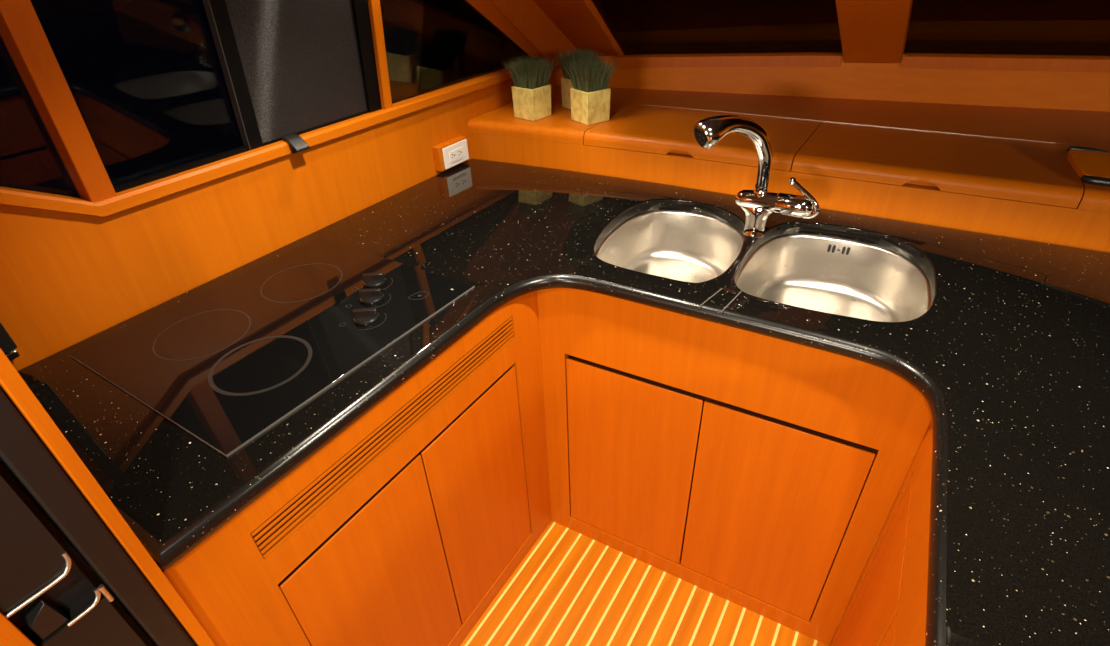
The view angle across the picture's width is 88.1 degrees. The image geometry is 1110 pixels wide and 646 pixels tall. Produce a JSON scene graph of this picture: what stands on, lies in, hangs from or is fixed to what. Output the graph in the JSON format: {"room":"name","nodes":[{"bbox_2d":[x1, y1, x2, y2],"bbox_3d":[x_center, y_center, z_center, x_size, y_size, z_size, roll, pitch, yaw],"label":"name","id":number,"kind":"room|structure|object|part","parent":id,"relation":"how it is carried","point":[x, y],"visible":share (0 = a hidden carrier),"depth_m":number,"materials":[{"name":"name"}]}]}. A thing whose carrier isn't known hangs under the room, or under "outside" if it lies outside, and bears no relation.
{"room":"ship interior","nodes":[
{"label":"ship interior","id":0,"kind":"room"},
{"bbox_2d":[0,348,214,645],"bbox_3d":[-0.749,0.179,0.807,0.630,1.900,0.014,18,39,27],"label":"trim","id":1,"kind":"structure","parent":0,"point":[12,384],"depth_m":0.60,"materials":[{"name":"brown wood"}]},
{"bbox_2d":[0,69,557,562],"bbox_3d":[-1.741,0.982,0.167,0.030,1.365,6.620,18,39,27],"label":"wall","id":2,"kind":"structure","parent":0,"point":[66,279],"depth_m":1.24,"materials":[{"name":"brown wood"}]},
{"bbox_2d":[0,322,19,360],"bbox_3d":[-0.966,-0.104,0.901,0.021,0.400,0.028,18,39,27],"label":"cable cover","id":3,"kind":"object","parent":2,"relation":"attached to","point":[8,346],"visible":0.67,"depth_m":1.00,"materials":[{"name":"black plastic"}]},
{"bbox_2d":[0,0,116,201],"bbox_3d":[-0.850,-0.447,0.925,0.104,0.550,0.044,18,39,27],"label":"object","id":4,"kind":"structure","parent":2,"relation":"attached to","point":[22,33],"depth_m":0.96,"materials":[{"name":"brown wood"}]},
{"bbox_2d":[113,0,381,192],"bbox_3d":[-0.656,-0.627,1.178,0.085,0.550,0.700,18,39,27],"label":"window","id":5,"kind":"structure","parent":2,"relation":"in","point":[289,67],"depth_m":1.31,"materials":[{"name":"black glass"}]},
{"bbox_3d":[-0.575,-0.698,1.278,0.077,0.550,0.398,18,39,27],"label":"sash frame","id":6,"kind":"part","parent":5,"relation":"part of","materials":[{"name":"black metal"}]},
{"bbox_2d":[282,134,309,153],"bbox_3d":[-0.611,-0.422,1.355,0.046,0.036,0.036,18,39,27],"label":"latch","id":7,"kind":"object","parent":5,"relation":"attached to","point":[297,144],"depth_m":1.35,"materials":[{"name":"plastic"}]},
{"bbox_2d":[0,58,549,217],"bbox_3d":[-0.561,-0.597,1.402,0.044,0.274,1.990,18,39,27],"label":"window sill","id":8,"kind":"structure","parent":2,"relation":"attached to","point":[131,198],"depth_m":1.24,"materials":[{"name":"brown wood"}]},
{"bbox_2d":[368,0,391,109],"bbox_3d":[-0.462,-0.804,1.425,0.101,0.550,0.029,18,39,27],"label":"trim","id":9,"kind":"structure","parent":2,"relation":"attached to","point":[374,5],"depth_m":1.49,"materials":[{"name":"brown wood"}]},
{"bbox_2d":[432,136,468,171],"bbox_3d":[-0.327,-0.538,1.818,0.033,0.075,0.133,18,39,27],"label":"power outlet","id":10,"kind":"object","parent":2,"relation":"attached to","point":[454,151],"visible":1,"depth_m":1.80,"materials":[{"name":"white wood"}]},
{"bbox_3d":[-0.314,-0.536,1.818,0.005,0.066,0.115,18,39,27],"label":"plate","id":11,"kind":"part","parent":10,"relation":"part of","materials":[{"name":"white plastic"}]},
{"bbox_2d":[449,147,463,162],"bbox_3d":[-0.311,-0.534,1.817,0.001,0.033,0.069,18,39,27],"label":"receptacle","id":12,"kind":"object","parent":10,"relation":"attached to","point":[456,154],"depth_m":1.82,"materials":[{"name":"white plastic"}]},
{"bbox_2d":[412,0,529,96],"bbox_3d":[-0.263,-0.963,1.734,0.043,0.462,0.775,18,39,27],"label":"window","id":13,"kind":"structure","parent":2,"relation":"in","point":[456,43],"depth_m":1.75,"materials":[{"name":"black glass"}]},
{"bbox_2d":[464,0,542,57],"bbox_3d":[-0.282,-0.977,1.640,0.066,0.542,0.934,15,38,24],"label":"trim","id":14,"kind":"structure","parent":2,"relation":"attached to","point":[485,8],"depth_m":1.85,"materials":[{"name":"brown wood"}]},
{"bbox_2d":[489,0,624,68],"bbox_3d":[-0.064,-1.016,1.745,0.341,0.631,1.102,16,38,25],"label":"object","id":15,"kind":"structure","parent":2,"relation":"attached to","point":[552,27],"depth_m":1.96,"materials":[{"name":"brown wood"}]},
{"bbox_2d":[511,84,550,120],"bbox_3d":[-0.073,-0.713,1.842,0.090,0.095,0.090,25,43,34],"label":"pot","id":16,"kind":"object","parent":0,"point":[532,102],"depth_m":1.81,"materials":[{"name":"beige stone"}]},
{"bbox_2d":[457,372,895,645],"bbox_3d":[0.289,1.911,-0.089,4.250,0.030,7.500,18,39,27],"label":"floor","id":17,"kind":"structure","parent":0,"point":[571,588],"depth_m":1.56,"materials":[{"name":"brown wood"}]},
{"bbox_2d":[0,388,195,645],"bbox_3d":[-0.918,0.521,0.673,0.592,1.500,0.684,18,39,27],"label":"refrigerator","id":18,"kind":"object","parent":17,"relation":"on","point":[65,579],"visible":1,"depth_m":0.61,"materials":[{"name":"black laminate"}]},
{"bbox_3d":[-0.698,0.589,0.540,0.044,1.460,0.626,18,39,27],"label":"door","id":19,"kind":"part","parent":18,"relation":"part of","materials":[{"name":"black laminate"}]},
{"bbox_2d":[156,291,550,645],"bbox_3d":[-0.278,0.459,1.275,0.060,0.879,0.850,18,39,27],"label":"base cabinet","id":20,"kind":"object","parent":17,"relation":"on","point":[436,520],"visible":0.9,"depth_m":1.13,"materials":[{"name":"brown wood"}]},
{"bbox_3d":[-0.338,0.598,1.191,0.004,0.630,0.320,18,39,27],"label":"door","id":21,"kind":"part","parent":20,"relation":"part of","materials":[{"name":"brown wood"}]},
{"bbox_3d":[-0.310,0.153,1.086,0.010,0.074,0.657,18,39,27],"label":"interior panel","id":22,"kind":"part","parent":20,"relation":"part of","materials":[{"name":"brown wood"}]},
{"bbox_2d":[251,317,513,558],"bbox_3d":[-0.265,0.169,1.063,0.001,0.059,0.644,18,39,27],"label":"vent grille","id":23,"kind":"object","parent":20,"relation":"attached to","point":[330,499],"depth_m":1.00,"materials":[{"name":"brown wood"}]},
{"bbox_3d":[-0.296,0.500,1.321,0.010,0.656,0.654,18,39,27],"label":"interior panel","id":24,"kind":"part","parent":20,"relation":"part of","materials":[{"name":"brown wood"}]},
{"bbox_3d":[-0.167,0.439,1.413,0.004,0.630,0.316,18,39,27],"label":"door","id":25,"kind":"part","parent":20,"relation":"part of","materials":[{"name":"brown wood"}]},
{"bbox_2d":[537,288,931,645],"bbox_3d":[0.342,0.343,1.405,0.812,0.879,0.060,16,38,25],"label":"base cabinet","id":26,"kind":"object","parent":17,"relation":"on","point":[776,469],"visible":0.96,"depth_m":1.31,"materials":[{"name":"brown wood"}]},
{"bbox_3d":[0.187,0.378,1.501,0.341,0.606,0.004,16,38,25],"label":"door","id":27,"kind":"part","parent":26,"relation":"part of","materials":[{"name":"brown wood"}]},
{"bbox_3d":[0.360,0.390,1.460,0.697,0.635,0.010,16,38,25],"label":"interior panel","id":28,"kind":"part","parent":26,"relation":"part of","materials":[{"name":"brown wood"}]},
{"bbox_3d":[0.486,0.464,1.356,0.338,0.606,0.004,16,38,25],"label":"door","id":29,"kind":"part","parent":26,"relation":"part of","materials":[{"name":"brown wood"}]},
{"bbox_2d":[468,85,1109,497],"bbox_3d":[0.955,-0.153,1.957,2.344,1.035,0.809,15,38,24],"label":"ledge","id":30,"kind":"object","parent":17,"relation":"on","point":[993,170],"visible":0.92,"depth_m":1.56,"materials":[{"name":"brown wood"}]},
{"bbox_2d":[502,55,557,120],"bbox_3d":[-0.074,-0.748,1.816,0.155,0.184,0.153,23,42,33],"label":"potted grass","id":31,"kind":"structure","parent":30,"relation":"on","point":[531,93],"depth_m":1.79,"materials":[{"name":"beige stone"}]},
{"bbox_2d":[555,46,602,108],"bbox_3d":[0.082,-0.809,1.895,0.157,0.185,0.146,-17,37,-21],"label":"potted grass","id":32,"kind":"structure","parent":30,"relation":"on","point":[566,84],"depth_m":1.87,"materials":[{"name":"green plant"}]},
{"bbox_2d":[561,77,572,108],"bbox_3d":[0.082,-0.772,1.919,0.090,0.095,0.090,-22,39,-26],"label":"pot","id":33,"kind":"object","parent":32,"relation":"on","point":[566,83],"depth_m":1.91,"materials":[{"name":"beige stone"}]},
{"bbox_2d":[561,55,617,124],"bbox_3d":[0.106,-0.717,1.757,0.149,0.185,0.151,-22,39,-26],"label":"potted grass","id":34,"kind":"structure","parent":30,"relation":"on","point":[590,93],"depth_m":1.73,"materials":[{"name":"beige stone"}]},
{"bbox_2d":[570,87,610,124],"bbox_3d":[0.110,-0.679,1.780,0.090,0.095,0.090,-22,39,-26],"label":"pot","id":35,"kind":"object","parent":34,"relation":"on","point":[589,105],"depth_m":1.75,"materials":[{"name":"beige stone"}]},
{"bbox_3d":[0.441,-0.568,1.716,0.592,0.038,0.391,18,39,27],"label":"lid","id":36,"kind":"part","parent":30,"relation":"part of","materials":[{"name":"brown wood"}]},
{"bbox_3d":[0.959,-0.423,1.469,0.586,0.038,0.384,18,39,27],"label":"lid","id":37,"kind":"part","parent":30,"relation":"part of","materials":[{"name":"brown wood"}]},
{"bbox_2d":[1066,146,1109,186],"bbox_3d":[1.434,-0.259,1.121,0.697,0.045,0.138,19,40,28],"label":"handle","id":38,"kind":"object","parent":30,"relation":"on","point":[1092,165],"visible":1,"depth_m":1.26,"materials":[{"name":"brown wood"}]},
{"bbox_2d":[829,420,932,645],"bbox_3d":[0.400,0.766,0.780,0.060,0.879,1.200,17,39,26],"label":"base cabinet","id":39,"kind":"object","parent":17,"relation":"on","point":[887,606],"visible":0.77,"depth_m":0.96,"materials":[{"name":"brown wood"}]},
{"bbox_2d":[17,159,1109,645],"bbox_3d":[0.346,0.092,0.958,2.298,0.035,1.598,18,39,27],"label":"countertop","id":40,"kind":"structure","parent":39,"relation":"on","point":[1009,355],"depth_m":0.96,"materials":[{"name":"black stone"}]},
{"bbox_2d":[69,237,474,456],"bbox_3d":[-0.530,-0.018,1.121,0.504,0.027,0.556,18,39,27],"label":"cooktop","id":41,"kind":"object","parent":40,"relation":"in","point":[226,363],"visible":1,"depth_m":1.07,"materials":[{"name":"black glass"}]},
{"bbox_3d":[-0.365,-0.011,1.109,0.048,0.009,0.048,18,39,27],"label":"control knob","id":42,"kind":"part","parent":41,"relation":"part of","materials":[{"name":"black plastic"}]},
{"bbox_3d":[-0.374,-0.052,1.170,0.048,0.009,0.048,18,39,27],"label":"control knob","id":43,"kind":"part","parent":41,"relation":"part of","materials":[{"name":"black plastic"}]},
{"bbox_3d":[-0.385,-0.089,1.225,0.048,0.009,0.048,18,39,27],"label":"control knob","id":44,"kind":"part","parent":41,"relation":"part of","materials":[{"name":"black plastic"}]},
{"bbox_2d":[596,211,743,282],"bbox_3d":[0.291,-0.129,1.445,0.348,0.140,0.430,18,39,27],"label":"sink bowl","id":45,"kind":"object","parent":40,"relation":"in","point":[676,245],"visible":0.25,"depth_m":1.58,"materials":[{"name":"silver metal"}]},
{"bbox_2d":[693,115,819,237],"bbox_3d":[0.430,-0.319,1.265,0.295,0.293,0.120,-6,34,-5],"label":"faucet","id":46,"kind":"object","parent":40,"relation":"on","point":[759,203],"visible":1,"depth_m":1.26,"materials":[{"name":"silver metal"}]},
{"bbox_3d":[0.424,-0.359,1.245,0.123,0.190,0.033,-16,36,-19],"label":"spout","id":47,"kind":"part","parent":46,"relation":"part of","materials":[{"name":"silver metal"}]},
{"bbox_3d":[0.550,-0.275,1.270,0.077,0.089,0.018,18,39,27],"label":"lever","id":48,"kind":"part","parent":46,"relation":"part of","materials":[{"name":"silver metal"}]},
{"bbox_2d":[735,234,929,321],"bbox_3d":[0.610,-0.038,1.291,0.381,0.140,0.431,18,39,27],"label":"sink bowl","id":49,"kind":"object","parent":40,"relation":"in","point":[843,277],"visible":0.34,"depth_m":1.42,"materials":[{"name":"silver metal"}]},
{"bbox_3d":[0.599,0.607,1.130,0.010,0.616,0.284,18,39,27],"label":"door","id":50,"kind":"part","parent":39,"relation":"part of","materials":[{"name":"brown wood"}]},
{"bbox_3d":[0.445,0.757,0.919,0.004,0.616,0.286,17,39,26],"label":"door","id":51,"kind":"part","parent":39,"relation":"part of","materials":[{"name":"brown wood"}]},
{"bbox_2d":[557,53,1109,111],"bbox_3d":[1.988,-0.173,1.782,4.248,1.190,0.100,12,37,21],"label":"wall","id":52,"kind":"structure","parent":0,"point":[1085,91],"depth_m":1.84,"materials":[{"name":"brown wood"}]},
{"bbox_2d":[594,0,841,53],"bbox_3d":[0.404,-0.960,1.614,0.830,0.533,0.908,18,39,27],"label":"window","id":53,"kind":"structure","parent":52,"relation":"in","point":[639,26],"depth_m":1.83,"materials":[{"name":"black glass"}]},
{"bbox_2d":[615,52,842,67],"bbox_3d":[0.591,-0.921,2.004,0.763,0.063,0.079,11,36,19],"label":"trim","id":54,"kind":"structure","parent":52,"relation":"attached to","point":[755,59],"depth_m":1.97,"materials":[{"name":"brown wood"}]},
{"bbox_2d":[835,0,912,62],"bbox_3d":[0.813,-0.891,1.471,0.201,0.584,0.867,18,39,27],"label":"trim","id":55,"kind":"structure","parent":52,"relation":"attached to","point":[871,31],"depth_m":1.65,"materials":[{"name":"brown wood"}]},
{"bbox_2d":[902,52,1109,72],"bbox_3d":[2.464,-0.544,1.285,2.981,0.055,0.116,13,37,21],"label":"trim","id":56,"kind":"structure","parent":52,"relation":"attached to","point":[962,61],"depth_m":1.70,"materials":[{"name":"brown wood"}]},
{"bbox_2d":[904,0,1109,54],"bbox_3d":[2.241,-0.591,0.911,3.133,0.524,0.790,13,37,21],"label":"window","id":57,"kind":"structure","parent":52,"relation":"in","point":[1056,27],"depth_m":1.59,"materials":[{"name":"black glass"}]}
]}

